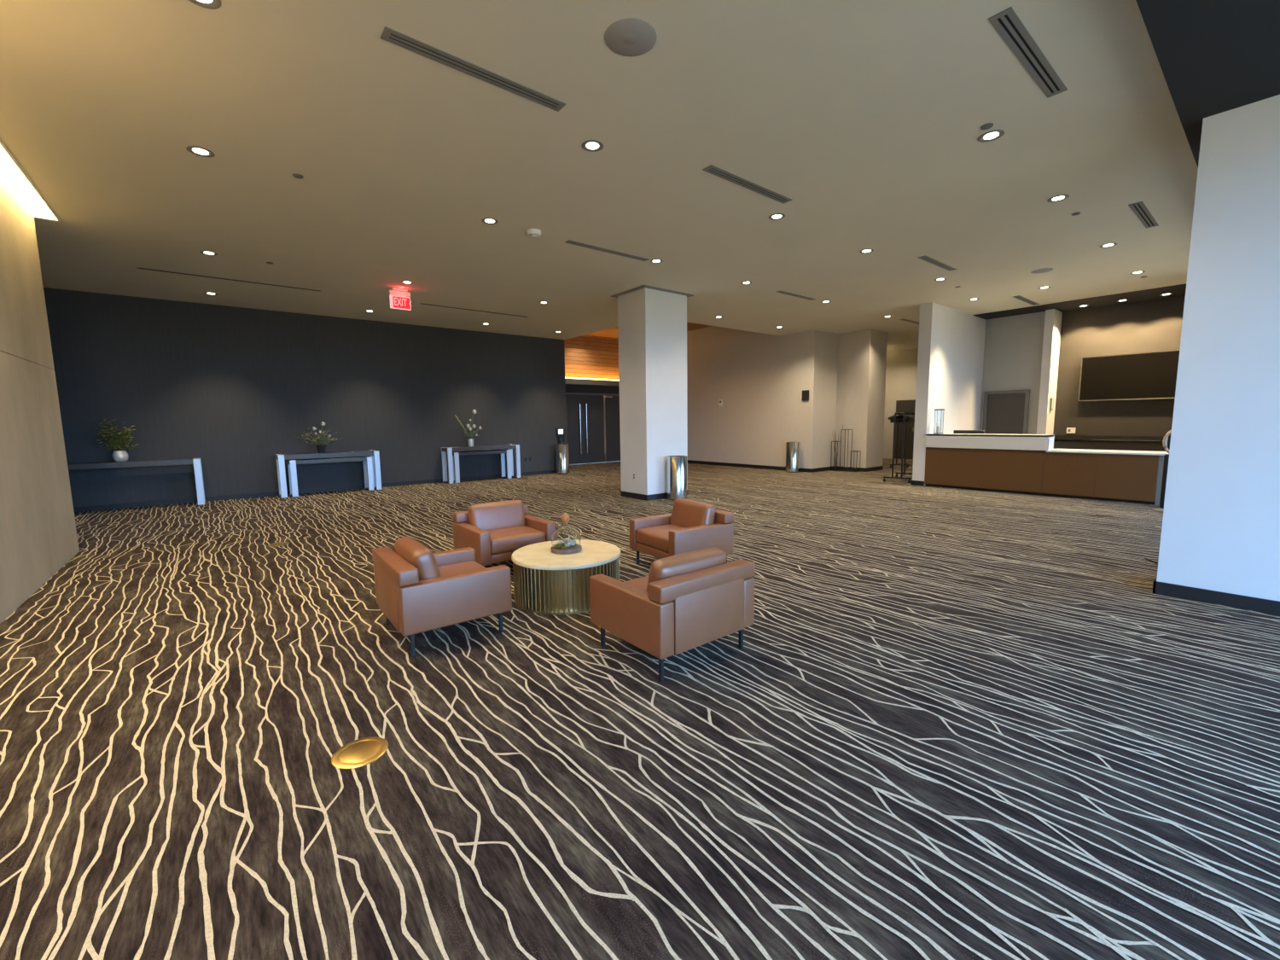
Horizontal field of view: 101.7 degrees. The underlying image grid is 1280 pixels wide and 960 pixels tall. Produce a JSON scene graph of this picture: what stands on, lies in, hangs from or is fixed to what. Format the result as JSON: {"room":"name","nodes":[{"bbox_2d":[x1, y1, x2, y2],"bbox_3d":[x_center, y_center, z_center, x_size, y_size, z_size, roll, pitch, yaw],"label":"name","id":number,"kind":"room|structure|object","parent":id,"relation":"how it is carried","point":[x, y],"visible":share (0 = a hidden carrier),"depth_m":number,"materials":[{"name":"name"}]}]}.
{"room":"hotel lobby","nodes":[
{"label":"hotel lobby","id":0,"kind":"room"},
{"bbox_2d":[0,163,79,623],"bbox_3d":[-2.869,-0.600,1.209,0.210,3.797,11.577,-6,8,-39],"label":"wall","id":1,"kind":"structure","parent":0,"point":[38,537],"depth_m":4.79,"materials":[{"name":"paint"}]},
{"bbox_2d":[0,145,46,204],"bbox_3d":[-2.784,-2.525,1.162,0.165,0.030,11.500,-6,8,-39],"label":"light","id":2,"kind":"object","parent":1,"relation":"attached to","point":[5,160],"visible":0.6,"depth_m":4.99,"materials":[{"name":"white"}]},
{"bbox_2d":[19,186,58,221],"bbox_3d":[-6.489,-2.968,5.609,0.310,0.287,0.050,-6,8,-39],"label":"trim","id":3,"kind":"structure","parent":1,"relation":"attached to","point":[40,211],"depth_m":5.62,"materials":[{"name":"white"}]},
{"bbox_2d":[43,287,567,506],"bbox_3d":[-7.428,-1.505,10.383,13.680,3.660,0.160,-6,8,-39],"label":"wall","id":4,"kind":"structure","parent":0,"point":[231,388],"depth_m":10.37,"materials":[{"name":"paint"}]},
{"bbox_2d":[73,469,555,512],"bbox_3d":[-7.346,0.276,10.518,13.690,0.090,0.015,-6,8,-39],"label":"baseboard","id":5,"kind":"structure","parent":4,"relation":"attached to","point":[126,505],"depth_m":10.35,"materials":[{"name":"black rubber"}]},
{"bbox_2d":[556,427,564,436],"bbox_3d":[-2.210,-1.334,14.515,0.260,0.240,0.054,-6,8,-39],"label":"tablet","id":6,"kind":"object","parent":4,"relation":"attached to","point":[560,431],"visible":1,"depth_m":14.49,"materials":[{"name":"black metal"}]},
{"bbox_2d":[564,334,619,394],"bbox_3d":[-1.697,-3.870,17.440,4.420,1.910,0.100,-6,8,-39],"label":"wall","id":7,"kind":"structure","parent":0,"point":[586,356],"depth_m":17.45,"materials":[{"name":"brown wood"}]},
{"bbox_2d":[565,394,582,464],"bbox_3d":[-2.294,-1.651,17.099,0.962,2.288,0.146,-6,8,-39],"label":"door","id":8,"kind":"structure","parent":7,"relation":"in","point":[573,404],"depth_m":17.22,"materials":[{"name":"grey laminate"}]},
{"bbox_2d":[565,378,619,386],"bbox_3d":[-1.595,-3.257,17.392,4.420,0.180,0.200,-6,8,-39],"label":"trim","id":9,"kind":"structure","parent":7,"relation":"attached to","point":[568,381],"depth_m":17.28,"materials":[{"name":"paint"}]},
{"bbox_2d":[565,392,619,395],"bbox_3d":[-1.672,-2.889,17.535,4.420,0.060,0.100,-6,8,-39],"label":"trim","id":10,"kind":"structure","parent":7,"relation":"attached to","point":[578,393],"depth_m":17.51,"materials":[{"name":"grey metal"}]},
{"bbox_2d":[581,395,606,463],"bbox_3d":[-1.548,-1.728,17.698,0.941,2.288,0.146,-6,8,-39],"label":"door","id":11,"kind":"structure","parent":7,"relation":"in","point":[593,406],"depth_m":17.70,"materials":[{"name":"grey laminate"}]},
{"bbox_2d":[605,395,620,461],"bbox_3d":[-0.796,-1.809,18.326,1.036,2.288,0.110,-6,8,-39],"label":"door","id":12,"kind":"structure","parent":7,"relation":"in","point":[612,403],"depth_m":18.19,"materials":[{"name":"grey laminate"}]},
{"bbox_2d":[0,0,1198,351],"bbox_3d":[-0.168,-3.499,9.601,24.300,0.312,14.400,-6,8,-39],"label":"ceiling","id":13,"kind":"structure","parent":0,"point":[869,116],"depth_m":4.51,"materials":[{"name":"paint"}]},
{"bbox_2d":[0,139,61,221],"bbox_3d":[-2.686,-2.515,1.197,0.020,0.300,11.630,-6,8,-39],"label":"trim","id":14,"kind":"structure","parent":13,"relation":"attached to","point":[2,144],"depth_m":4.71,"materials":[{"name":"white ceramic"}]},
{"bbox_2d":[186,145,214,157],"bbox_3d":[-3.625,-2.708,4.301,0.180,0.007,0.180,-6,8,-39],"label":"recessed light","id":15,"kind":"object","parent":13,"relation":"in","point":[200,151],"visible":1,"depth_m":4.30,"materials":[{"name":"beige"}]},
{"bbox_2d":[188,0,221,9],"bbox_3d":[-2.317,-2.550,2.743,0.180,0.007,0.180,-6,8,-39],"label":"recessed light","id":16,"kind":"object","parent":13,"relation":"in","point":[212,4],"visible":1,"depth_m":2.79,"materials":[{"name":"beige"}]},
{"bbox_2d":[199,250,217,255],"bbox_3d":[-5.636,-2.965,6.816,0.180,0.007,0.180,-6,8,-39],"label":"recessed light","id":17,"kind":"object","parent":13,"relation":"in","point":[207,253],"visible":1,"depth_m":6.81,"materials":[{"name":"beige"}]},
{"bbox_2d":[136,267,321,291],"bbox_3d":[-6.268,-3.103,8.111,2.260,0.004,0.070,-6,8,-39],"label":"ceiling vent","id":18,"kind":"object","parent":13,"relation":"in","point":[136,267],"visible":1,"depth_m":8.04,"materials":[{"name":"grey metal"}]},
{"bbox_2d":[292,173,303,179],"bbox_3d":[-3.110,-2.760,4.742,0.084,0.015,0.084,-6,8,-39],"label":"cap","id":19,"kind":"object","parent":13,"relation":"attached to","point":[295,175],"visible":1,"depth_m":4.72,"materials":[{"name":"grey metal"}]},
{"bbox_2d":[388,287,412,310],"bbox_3d":[-4.048,-3.050,8.813,0.347,0.325,0.100,-6,8,-39],"label":"exit sign","id":20,"kind":"object","parent":13,"relation":"hanging from","point":[399,299],"visible":1,"depth_m":8.79,"materials":[{"name":"red plastic"}]},
{"bbox_2d":[380,26,565,111],"bbox_3d":[-1.026,-2.640,3.392,1.194,0.006,0.112,-6,8,-39],"label":"ceiling vent","id":21,"kind":"object","parent":13,"relation":"in","point":[392,36],"visible":1,"depth_m":3.33,"materials":[{"name":"grey metal"}]},
{"bbox_2d":[420,302,528,317],"bbox_3d":[-3.278,-3.414,10.517,2.220,0.004,0.070,-6,8,-39],"label":"ceiling vent","id":22,"kind":"object","parent":13,"relation":"in","point":[421,303],"visible":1,"depth_m":10.44,"materials":[{"name":"grey metal"}]},
{"bbox_2d":[481,217,498,224],"bbox_3d":[-1.687,-2.909,5.860,0.180,0.007,0.180,-6,8,-39],"label":"recessed light","id":23,"kind":"object","parent":13,"relation":"in","point":[487,220],"visible":1,"depth_m":5.86,"materials":[{"name":"beige"}]},
{"bbox_2d":[526,228,541,237],"bbox_3d":[-1.258,-2.925,6.196,0.170,0.062,0.170,-6,8,-39],"label":"smoke detector","id":24,"kind":"object","parent":13,"relation":"attached to","point":[531,232],"visible":1,"depth_m":6.14,"materials":[{"name":"white plastic"}]},
{"bbox_2d":[581,139,603,151],"bbox_3d":[-0.391,-2.749,4.293,0.180,0.007,0.180,-6,8,-39],"label":"recessed light","id":25,"kind":"object","parent":13,"relation":"in","point":[590,145],"visible":1,"depth_m":4.29,"materials":[{"name":"beige"}]},
{"bbox_2d":[564,239,648,261],"bbox_3d":[-0.411,-3.049,6.951,1.304,0.006,0.102,-6,8,-39],"label":"ceiling vent","id":26,"kind":"object","parent":13,"relation":"in","point":[569,241],"visible":1,"depth_m":6.91,"materials":[{"name":"grey metal"}]},
{"bbox_2d":[605,17,657,56],"bbox_3d":[-0.055,-2.618,3.092,0.310,0.008,0.310,-6,8,-39],"label":"ceiling speaker","id":27,"kind":"object","parent":13,"relation":"attached to","point":[626,37],"visible":1,"depth_m":3.08,"materials":[{"name":"grey plastic"}]},
{"bbox_2d":[702,164,792,203],"bbox_3d":[1.072,-2.856,5.061,1.214,0.006,0.112,-6,8,-39],"label":"ceiling vent","id":28,"kind":"object","parent":13,"relation":"in","point":[711,169],"visible":1,"depth_m":5.01,"materials":[{"name":"grey metal"}]},
{"bbox_2d":[768,213,785,220],"bbox_3d":[1.535,-2.949,5.842,0.180,0.007,0.180,-6,8,-39],"label":"recessed light","id":29,"kind":"object","parent":13,"relation":"in","point":[777,216],"visible":1,"depth_m":5.83,"materials":[{"name":"beige"}]},
{"bbox_2d":[776,290,815,300],"bbox_3d":[2.873,-3.389,9.580,1.104,0.006,0.102,-6,8,-39],"label":"ceiling vent","id":30,"kind":"object","parent":13,"relation":"in","point":[780,291],"visible":1,"depth_m":9.57,"materials":[{"name":"grey metal"}]},
{"bbox_2d":[859,249,873,253],"bbox_3d":[3.080,-3.110,7.086,0.180,0.007,0.180,-6,8,-39],"label":"recessed light","id":31,"kind":"object","parent":13,"relation":"in","point":[864,251],"visible":1,"depth_m":7.09,"materials":[{"name":"beige"}]},
{"bbox_2d":[918,255,957,271],"bbox_3d":[4.407,-3.198,7.705,1.114,0.006,0.112,-6,8,-39],"label":"ceiling vent","id":32,"kind":"object","parent":13,"relation":"in","point":[925,258],"visible":1,"depth_m":7.67,"materials":[{"name":"grey metal"}]},
{"bbox_2d":[980,122,993,129],"bbox_3d":[2.715,-2.762,4.080,0.084,0.015,0.084,-6,8,-39],"label":"cap","id":33,"kind":"object","parent":13,"relation":"attached to","point":[986,126],"visible":1,"depth_m":4.07,"materials":[{"name":"grey metal"}]},
{"bbox_2d":[977,129,1004,142],"bbox_3d":[2.843,-2.784,4.221,0.180,0.007,0.180,-6,8,-39],"label":"recessed light","id":34,"kind":"object","parent":13,"relation":"in","point":[992,135],"visible":1,"depth_m":4.22,"materials":[{"name":"beige"}]},
{"bbox_2d":[1012,295,1039,305],"bbox_3d":[7.604,-3.527,10.252,1.274,0.006,0.112,-6,8,-39],"label":"ceiling vent","id":35,"kind":"object","parent":13,"relation":"in","point":[1019,297],"visible":1,"depth_m":10.19,"materials":[{"name":"grey metal"}]},
{"bbox_2d":[988,6,1067,98],"bbox_3d":[2.484,-2.676,3.305,1.184,0.006,0.112,-6,8,-39],"label":"ceiling vent","id":36,"kind":"object","parent":13,"relation":"in","point":[1007,23],"visible":1,"depth_m":3.24,"materials":[{"name":"grey metal"}]},
{"bbox_2d":[1030,267,1053,273],"bbox_3d":[6.293,-3.273,8.161,0.280,0.008,0.280,-6,8,-39],"label":"ceiling speaker","id":37,"kind":"object","parent":13,"relation":"attached to","point":[1045,270],"visible":1,"depth_m":8.15,"materials":[{"name":"grey"}]},
{"bbox_2d":[1047,194,1069,202],"bbox_3d":[4.373,-2.943,5.452,0.180,0.007,0.180,-6,8,-39],"label":"recessed light","id":38,"kind":"object","parent":13,"relation":"in","point":[1058,198],"visible":1,"depth_m":5.45,"materials":[{"name":"beige"}]},
{"bbox_2d":[1099,243,1117,247],"bbox_3d":[6.268,-3.140,6.976,0.180,0.007,0.180,-6,8,-39],"label":"recessed light","id":39,"kind":"object","parent":13,"relation":"in","point":[1108,245],"visible":1,"depth_m":6.98,"materials":[{"name":"beige"}]},
{"bbox_2d":[1128,201,1158,228],"bbox_3d":[5.759,-3.018,5.952,1.134,0.006,0.112,-6,8,-39],"label":"ceiling vent","id":40,"kind":"object","parent":13,"relation":"in","point":[1139,209],"visible":1,"depth_m":5.91,"materials":[{"name":"grey metal"}]},
{"bbox_2d":[0,458,1279,959],"bbox_3d":[0.984,0.417,8.674,25.300,0.004,18.500,-6,8,-39],"label":"floor","id":41,"kind":"structure","parent":0,"point":[946,724],"depth_m":2.27,"materials":[{"name":"carpet"}]},
{"bbox_2d":[67,457,205,505],"bbox_3d":[-8.724,0.087,9.010,1.801,0.831,0.420,-6,8,-39],"label":"console table","id":42,"kind":"object","parent":41,"relation":"on","point":[196,462],"visible":0.54,"depth_m":9.05,"materials":[{"name":"grey wood"}]},
{"bbox_2d":[94,418,145,461],"bbox_3d":[-8.851,-0.679,8.860,0.511,0.735,0.458,-2,6,-8],"label":"potted plant","id":43,"kind":"object","parent":42,"relation":"on","point":[119,455],"visible":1,"depth_m":8.80,"materials":[{"name":"green plant"}]},
{"bbox_2d":[268,541,289,546],"bbox_3d":[-4.296,0.763,6.204,0.200,0.007,0.200,-6,8,-39],"label":"floor outlet cover","id":44,"kind":"object","parent":41,"relation":"on","point":[280,544],"visible":1,"depth_m":6.19,"materials":[{"name":"gold metal"}]},
{"bbox_2d":[275,450,381,498],"bbox_3d":[-6.437,-0.153,10.850,1.801,0.836,0.460,-6,8,-39],"label":"console table","id":45,"kind":"object","parent":41,"relation":"on","point":[280,458],"visible":0.94,"depth_m":10.55,"materials":[{"name":"grey wood"}]},
{"bbox_2d":[295,421,339,453],"bbox_3d":[-6.563,-0.875,10.672,0.847,0.652,0.474,-6,8,-39],"label":"flower arrangement","id":46,"kind":"object","parent":45,"relation":"on","point":[321,448],"visible":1,"depth_m":10.65,"materials":[{"name":"green plant"}]},
{"bbox_2d":[286,455,374,497],"bbox_3d":[-6.405,-0.095,10.842,1.471,0.721,0.440,-6,8,-39],"label":"table","id":47,"kind":"object","parent":41,"relation":"on","point":[367,461],"visible":0.88,"depth_m":10.67,"materials":[{"name":"grey wood"}]},
{"bbox_2d":[331,736,388,769],"bbox_3d":[-1.198,1.170,2.232,0.214,0.007,0.220,-6,8,-39],"label":"floor outlet cover","id":48,"kind":"object","parent":41,"relation":"on","point":[359,753],"visible":1,"depth_m":2.23,"materials":[{"name":"gold metal"}]},
{"bbox_2d":[372,536,511,657],"bbox_3d":[-1.357,0.708,3.554,0.690,0.633,0.755,-6,8,-37],"label":"armchair","id":49,"kind":"object","parent":41,"relation":"on","point":[418,590],"visible":1,"depth_m":3.27,"materials":[{"name":"leather"}]},
{"bbox_2d":[394,536,441,580],"bbox_3d":[-1.471,0.562,3.450,0.187,0.315,0.553,-6,8,-37],"label":"cushion","id":50,"kind":"object","parent":49,"relation":"on","point":[412,552],"depth_m":3.25,"materials":[{"name":"leather"}]},
{"bbox_2d":[437,561,486,575],"bbox_3d":[-1.318,0.717,3.585,0.590,0.161,0.549,-6,8,-37],"label":"seat cushion","id":51,"kind":"object","parent":49,"relation":"on","point":[445,567],"depth_m":3.73,"materials":[{"name":"leather"}]},
{"bbox_2d":[441,444,520,483],"bbox_3d":[-3.901,-0.419,12.889,1.821,0.841,0.460,-6,8,-39],"label":"console table","id":52,"kind":"object","parent":41,"relation":"on","point":[444,450],"visible":0.97,"depth_m":12.53,"materials":[{"name":"grey wood"}]},
{"bbox_2d":[454,409,481,446],"bbox_3d":[-4.146,-1.255,12.602,0.657,0.901,0.202,-6,8,-39],"label":"flower arrangement","id":53,"kind":"object","parent":52,"relation":"on","point":[470,441],"visible":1,"depth_m":12.62,"materials":[{"name":"plant"}]},
{"bbox_2d":[452,449,511,482],"bbox_3d":[-3.927,-0.358,12.862,1.416,0.726,0.400,-6,8,-39],"label":"table","id":54,"kind":"object","parent":41,"relation":"on","point":[456,455],"visible":0.73,"depth_m":12.79,"materials":[{"name":"grey wood"}]},
{"bbox_2d":[452,500,555,567],"bbox_3d":[-1.311,0.540,5.037,0.755,0.633,0.690,-6,8,-38],"label":"armchair","id":55,"kind":"object","parent":41,"relation":"on","point":[495,530],"visible":0.93,"depth_m":4.94,"materials":[{"name":"leather"}]},
{"bbox_2d":[467,500,525,530],"bbox_3d":[-1.402,0.371,5.129,0.553,0.315,0.187,-6,8,-38],"label":"cushion","id":56,"kind":"object","parent":55,"relation":"on","point":[502,514],"depth_m":5.05,"materials":[{"name":"leather"}]},
{"bbox_2d":[487,525,545,553],"bbox_3d":[-1.281,0.556,5.001,0.549,0.161,0.590,-6,8,-38],"label":"seat cushion","id":57,"kind":"object","parent":55,"relation":"on","point":[503,539],"depth_m":4.81,"materials":[{"name":"leather"}]},
{"bbox_2d":[554,443,569,473],"bbox_3d":[-2.144,-0.584,14.370,0.370,0.800,0.370,-6,8,-39],"label":"waste bin","id":58,"kind":"object","parent":41,"relation":"on","point":[561,450],"visible":1,"depth_m":14.22,"materials":[{"name":"silver metal"}]},
{"bbox_2d":[511,539,620,615],"bbox_3d":[-0.587,0.757,4.212,0.868,0.368,0.868,-6,8,-39],"label":"coffee table","id":59,"kind":"object","parent":41,"relation":"on","point":[546,582],"visible":0.81,"depth_m":3.87,"materials":[{"name":"gold metal"}]},
{"bbox_2d":[550,512,581,553],"bbox_3d":[-0.598,0.418,4.204,0.248,0.308,0.248,-6,8,-39],"label":"glass terrarium","id":60,"kind":"object","parent":59,"relation":"on","point":[565,539],"visible":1,"depth_m":4.12,"materials":[{"name":"clear glass"}]},
{"bbox_2d":[589,546,754,681],"bbox_3d":[0.193,0.727,3.208,0.755,0.633,0.690,-6,8,-38],"label":"armchair","id":61,"kind":"object","parent":41,"relation":"on","point":[687,601],"visible":1,"depth_m":2.93,"materials":[{"name":"leather"}]},
{"bbox_2d":[623,576,648,591],"bbox_3d":[0.163,0.735,3.246,0.549,0.161,0.590,-6,8,-38],"label":"seat cushion","id":62,"kind":"object","parent":61,"relation":"on","point":[641,583],"depth_m":3.32,"materials":[{"name":"leather"}]},
{"bbox_2d":[646,546,726,592],"bbox_3d":[0.278,0.580,3.079,0.553,0.315,0.187,-6,8,-38],"label":"cushion","id":63,"kind":"object","parent":61,"relation":"on","point":[688,562],"depth_m":2.96,"materials":[{"name":"leather"}]},
{"bbox_2d":[666,455,687,500],"bbox_3d":[0.663,-0.043,9.349,0.370,0.775,0.370,-6,8,-39],"label":"waste bin","id":64,"kind":"object","parent":41,"relation":"on","point":[677,487],"visible":0.95,"depth_m":9.20,"materials":[{"name":"silver metal"}]},
{"bbox_2d":[629,498,733,564],"bbox_3d":[0.386,0.524,4.982,0.690,0.633,0.755,-5,8,-32],"label":"armchair","id":65,"kind":"object","parent":41,"relation":"on","point":[691,526],"visible":0.93,"depth_m":4.82,"materials":[{"name":"leather"}]},
{"bbox_2d":[636,523,686,552],"bbox_3d":[0.346,0.540,4.957,0.590,0.161,0.549,-5,8,-32],"label":"seat cushion","id":66,"kind":"object","parent":65,"relation":"on","point":[652,538],"depth_m":4.87,"materials":[{"name":"leather"}]},
{"bbox_2d":[669,498,715,527],"bbox_3d":[0.504,0.356,5.040,0.187,0.315,0.553,-5,8,-32],"label":"cushion","id":67,"kind":"object","parent":65,"relation":"on","point":[686,513],"depth_m":4.94,"materials":[{"name":"leather"}]},
{"bbox_2d":[785,442,800,472],"bbox_3d":[4.067,-0.609,13.865,0.370,0.800,0.370,-6,8,-39],"label":"waste bin","id":68,"kind":"object","parent":41,"relation":"on","point":[793,449],"visible":1,"depth_m":13.71,"materials":[{"name":"silver metal"}]},
{"bbox_2d":[830,425,843,471],"bbox_3d":[5.315,-0.879,14.135,0.266,1.242,0.234,-6,8,-39],"label":"wire cage","id":69,"kind":"object","parent":41,"relation":"on","point":[834,468],"visible":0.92,"depth_m":14.10,"materials":[{"name":"black metal"}]},
{"bbox_2d":[839,429,852,471],"bbox_3d":[5.500,-0.794,13.901,0.216,1.121,0.216,-6,8,-39],"label":"wire cage","id":70,"kind":"object","parent":41,"relation":"on","point":[846,469],"visible":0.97,"depth_m":13.90,"materials":[{"name":"black metal"}]},
{"bbox_2d":[849,450,861,471],"bbox_3d":[5.675,-0.491,13.738,0.186,0.551,0.186,-6,8,-39],"label":"wire cage","id":71,"kind":"object","parent":41,"relation":"on","point":[854,469],"visible":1,"depth_m":13.74,"materials":[{"name":"black metal"}]},
{"bbox_2d":[883,412,914,482],"bbox_3d":[5.938,-0.753,11.713,0.564,1.517,1.180,4,8,39],"label":"coat rack","id":72,"kind":"object","parent":41,"relation":"on","point":[902,474],"visible":0.82,"depth_m":11.34,"materials":[{"name":"black metal"}]},
{"bbox_2d":[887,411,913,422],"bbox_3d":[5.646,-1.363,11.292,0.514,0.243,0.060,4,8,37],"label":"hanger","id":73,"kind":"object","parent":72,"relation":"hanging from","point":[891,418],"visible":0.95,"depth_m":11.29,"materials":[{"name":"black metal"}]},
{"bbox_2d":[890,413,914,468],"bbox_3d":[7.379,-1.037,14.062,0.564,1.517,1.180,-2,7,-9],"label":"coat rack","id":74,"kind":"object","parent":41,"relation":"on","point":[906,464],"visible":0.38,"depth_m":14.59,"materials":[{"name":"black metal"}]},
{"bbox_2d":[924,433,1169,505],"bbox_3d":[7.197,-0.297,9.522,0.735,1.070,3.497,-6,8,-39],"label":"reception desk","id":75,"kind":"object","parent":41,"relation":"on","point":[1030,464],"visible":0.92,"depth_m":9.21,"materials":[{"name":"brown wood"}]},
{"bbox_2d":[933,408,944,433],"bbox_3d":[6.032,-1.181,10.516,0.188,0.494,0.188,-6,8,-39],"label":"candle lantern","id":76,"kind":"object","parent":75,"relation":"on","point":[938,428],"visible":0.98,"depth_m":10.50,"materials":[{"name":"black metal"}]},
{"bbox_2d":[953,430,984,433],"bbox_3d":[6.622,-0.837,10.515,0.180,0.335,0.540,-7,9,-43],"label":"computer monitor","id":77,"kind":"object","parent":75,"relation":"on","point":[954,431],"visible":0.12,"depth_m":10.49,"materials":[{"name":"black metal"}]},
{"bbox_2d":[1046,448,1169,455],"bbox_3d":[7.816,-0.471,8.717,0.710,0.030,1.500,-6,8,-39],"label":"countertop","id":78,"kind":"structure","parent":75,"relation":"on","point":[1069,450],"depth_m":8.58,"materials":[{"name":"white stone"}]},
{"bbox_2d":[1053,435,1165,451],"bbox_3d":[9.921,-0.392,10.493,0.605,0.970,2.760,-6,8,-39],"label":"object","id":79,"kind":"structure","parent":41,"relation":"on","point":[1086,442],"depth_m":10.64,"materials":[{"name":"brown wood"}]},
{"bbox_2d":[1053,438,1163,442],"bbox_3d":[9.916,-0.785,10.449,0.605,0.040,2.760,-6,8,-39],"label":"countertop","id":80,"kind":"structure","parent":79,"relation":"on","point":[1055,439],"depth_m":10.55,"materials":[{"name":"black stone"}]},
{"bbox_2d":[1152,430,1171,512],"bbox_3d":[7.625,-0.135,7.470,0.320,1.196,0.320,-6,8,-39],"label":"stand","id":81,"kind":"object","parent":41,"relation":"on","point":[1166,439],"visible":0.34,"depth_m":7.49,"materials":[{"name":"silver metal"}]},
{"bbox_2d":[587,321,711,337],"bbox_3d":[0.119,-4.654,15.081,4.420,0.130,6.110,-6,8,-39],"label":"ceiling","id":82,"kind":"structure","parent":0,"point":[613,332],"depth_m":16.57,"materials":[{"name":"paint"}]},
{"bbox_2d":[610,285,693,500],"bbox_3d":[0.247,-1.522,9.636,1.170,3.660,0.960,-6,8,-39],"label":"column","id":83,"kind":"structure","parent":0,"point":[652,321],"depth_m":9.29,"materials":[{"name":"white paint"}]},
{"bbox_2d":[686,325,887,468],"bbox_3d":[3.273,-2.648,16.556,2.000,4.270,8.120,-6,8,-39],"label":"wall","id":84,"kind":"structure","parent":0,"point":[760,379],"depth_m":14.24,"materials":[{"name":"white paint"}]},
{"bbox_2d":[687,459,882,472],"bbox_3d":[2.848,-0.484,16.021,8.183,0.100,1.733,4,8,37],"label":"baseboard","id":85,"kind":"structure","parent":84,"relation":"attached to","point":[776,468],"depth_m":14.62,"materials":[{"name":"black rubber"}]},
{"bbox_2d":[801,389,808,400],"bbox_3d":[4.333,-2.220,13.659,0.044,0.260,0.200,-6,8,-39],"label":"wall speaker","id":86,"kind":"object","parent":84,"relation":"attached to","point":[805,392],"visible":1,"depth_m":13.63,"materials":[{"name":"black metal"}]},
{"bbox_2d":[802,390,808,399],"bbox_3d":[4.318,-2.219,13.647,0.006,0.220,0.160,-6,8,-39],"label":"grille","id":87,"kind":"object","parent":86,"relation":"attached to","point":[805,393],"depth_m":13.64,"materials":[{"name":"black"}]},
{"bbox_2d":[882,348,918,459],"bbox_3d":[7.968,-2.661,18.842,0.150,3.660,10.500,-6,8,-39],"label":"wall","id":88,"kind":"structure","parent":0,"point":[901,368],"depth_m":17.70,"materials":[{"name":"white paint"}]},
{"bbox_2d":[894,399,915,459],"bbox_3d":[8.952,-1.695,17.568,0.070,1.980,0.700,-6,8,-39],"label":"door","id":89,"kind":"structure","parent":88,"relation":"in","point":[901,405],"depth_m":17.56,"materials":[{"name":"grey laminate"}]},
{"bbox_2d":[912,302,985,485],"bbox_3d":[6.877,-1.822,11.528,2.920,3.660,0.240,-6,8,-39],"label":"wall","id":90,"kind":"structure","parent":0,"point":[951,341],"depth_m":10.97,"materials":[{"name":"white paint"}]},
{"bbox_2d":[911,480,924,486],"bbox_3d":[6.872,-0.051,11.712,2.882,0.100,0.252,-6,8,-39],"label":"baseboard","id":91,"kind":"structure","parent":90,"relation":"attached to","point":[913,482],"depth_m":10.81,"materials":[{"name":"black rubber"}]},
{"bbox_2d":[979,311,1045,434],"bbox_3d":[8.510,-1.891,11.946,0.150,3.660,1.160,-6,8,-39],"label":"wall","id":92,"kind":"structure","parent":0,"point":[1013,351],"depth_m":11.75,"materials":[{"name":"grey paint"}]},
{"bbox_2d":[982,389,1029,434],"bbox_3d":[8.399,-1.059,12.031,0.050,1.990,0.880,-6,8,-39],"label":"door","id":93,"kind":"structure","parent":92,"relation":"in","point":[1004,412],"depth_m":11.96,"materials":[{"name":"grey laminate"}]},
{"bbox_2d":[1036,308,1062,434],"bbox_3d":[9.042,-1.851,11.530,0.750,3.660,0.160,-6,8,-39],"label":"wall","id":94,"kind":"structure","parent":0,"point":[1053,317],"depth_m":11.28,"materials":[{"name":"white paint"}]},
{"bbox_2d":[1049,397,1053,409],"bbox_3d":[8.986,-1.662,11.375,0.170,0.260,0.038,-6,8,-39],"label":"intercom","id":95,"kind":"object","parent":94,"relation":"attached to","point":[1051,400],"visible":1,"depth_m":11.33,"materials":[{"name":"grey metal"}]},
{"bbox_2d":[1053,296,1185,436],"bbox_3d":[10.201,-1.759,10.581,0.150,3.660,2.780,-6,8,-39],"label":"wall","id":96,"kind":"structure","parent":0,"point":[1155,325],"depth_m":10.82,"materials":[{"name":"beige paint"}]},
{"bbox_2d":[1066,427,1075,433],"bbox_3d":[9.467,-1.088,11.450,0.012,0.124,0.150,-6,8,-39],"label":"wall outlet","id":97,"kind":"object","parent":96,"relation":"attached to","point":[1069,430],"visible":1,"depth_m":11.45,"materials":[{"name":"white plastic"}]},
{"bbox_2d":[1054,435,1163,439],"bbox_3d":[10.141,-0.863,10.624,0.025,0.070,2.740,-6,8,-39],"label":"backsplash","id":98,"kind":"structure","parent":96,"relation":"attached to","point":[1056,436],"depth_m":10.95,"materials":[{"name":"stone"}]},
{"bbox_2d":[1077,349,1179,401],"bbox_3d":[10.084,-2.091,10.504,0.075,0.930,1.890,-6,8,-39],"label":"television","id":99,"kind":"object","parent":96,"relation":"attached to","point":[1150,375],"visible":0.6,"depth_m":10.60,"materials":[{"name":"black metal"}]},
{"bbox_2d":[1135,0,1279,167],"bbox_3d":[7.436,-2.902,4.115,19.440,0.470,3.850,-6,8,-39],"label":"ceiling","id":100,"kind":"structure","parent":0,"point":[1214,57],"depth_m":3.03,"materials":[{"name":"black paint"}]},
{"bbox_2d":[1156,94,1279,601],"bbox_3d":[5.405,-0.728,2.743,0.660,3.490,3.546,-6,8,-39],"label":"wall pillar","id":101,"kind":"structure","parent":0,"point":[1220,529],"depth_m":3.70,"materials":[{"name":"white paint"}]},
{"bbox_2d":[1152,576,1279,616],"bbox_3d":[5.417,0.957,2.934,0.674,0.100,3.560,-6,8,-39],"label":"baseboard","id":102,"kind":"structure","parent":101,"relation":"attached to","point":[1260,605],"depth_m":3.83,"materials":[{"name":"black rubber"}]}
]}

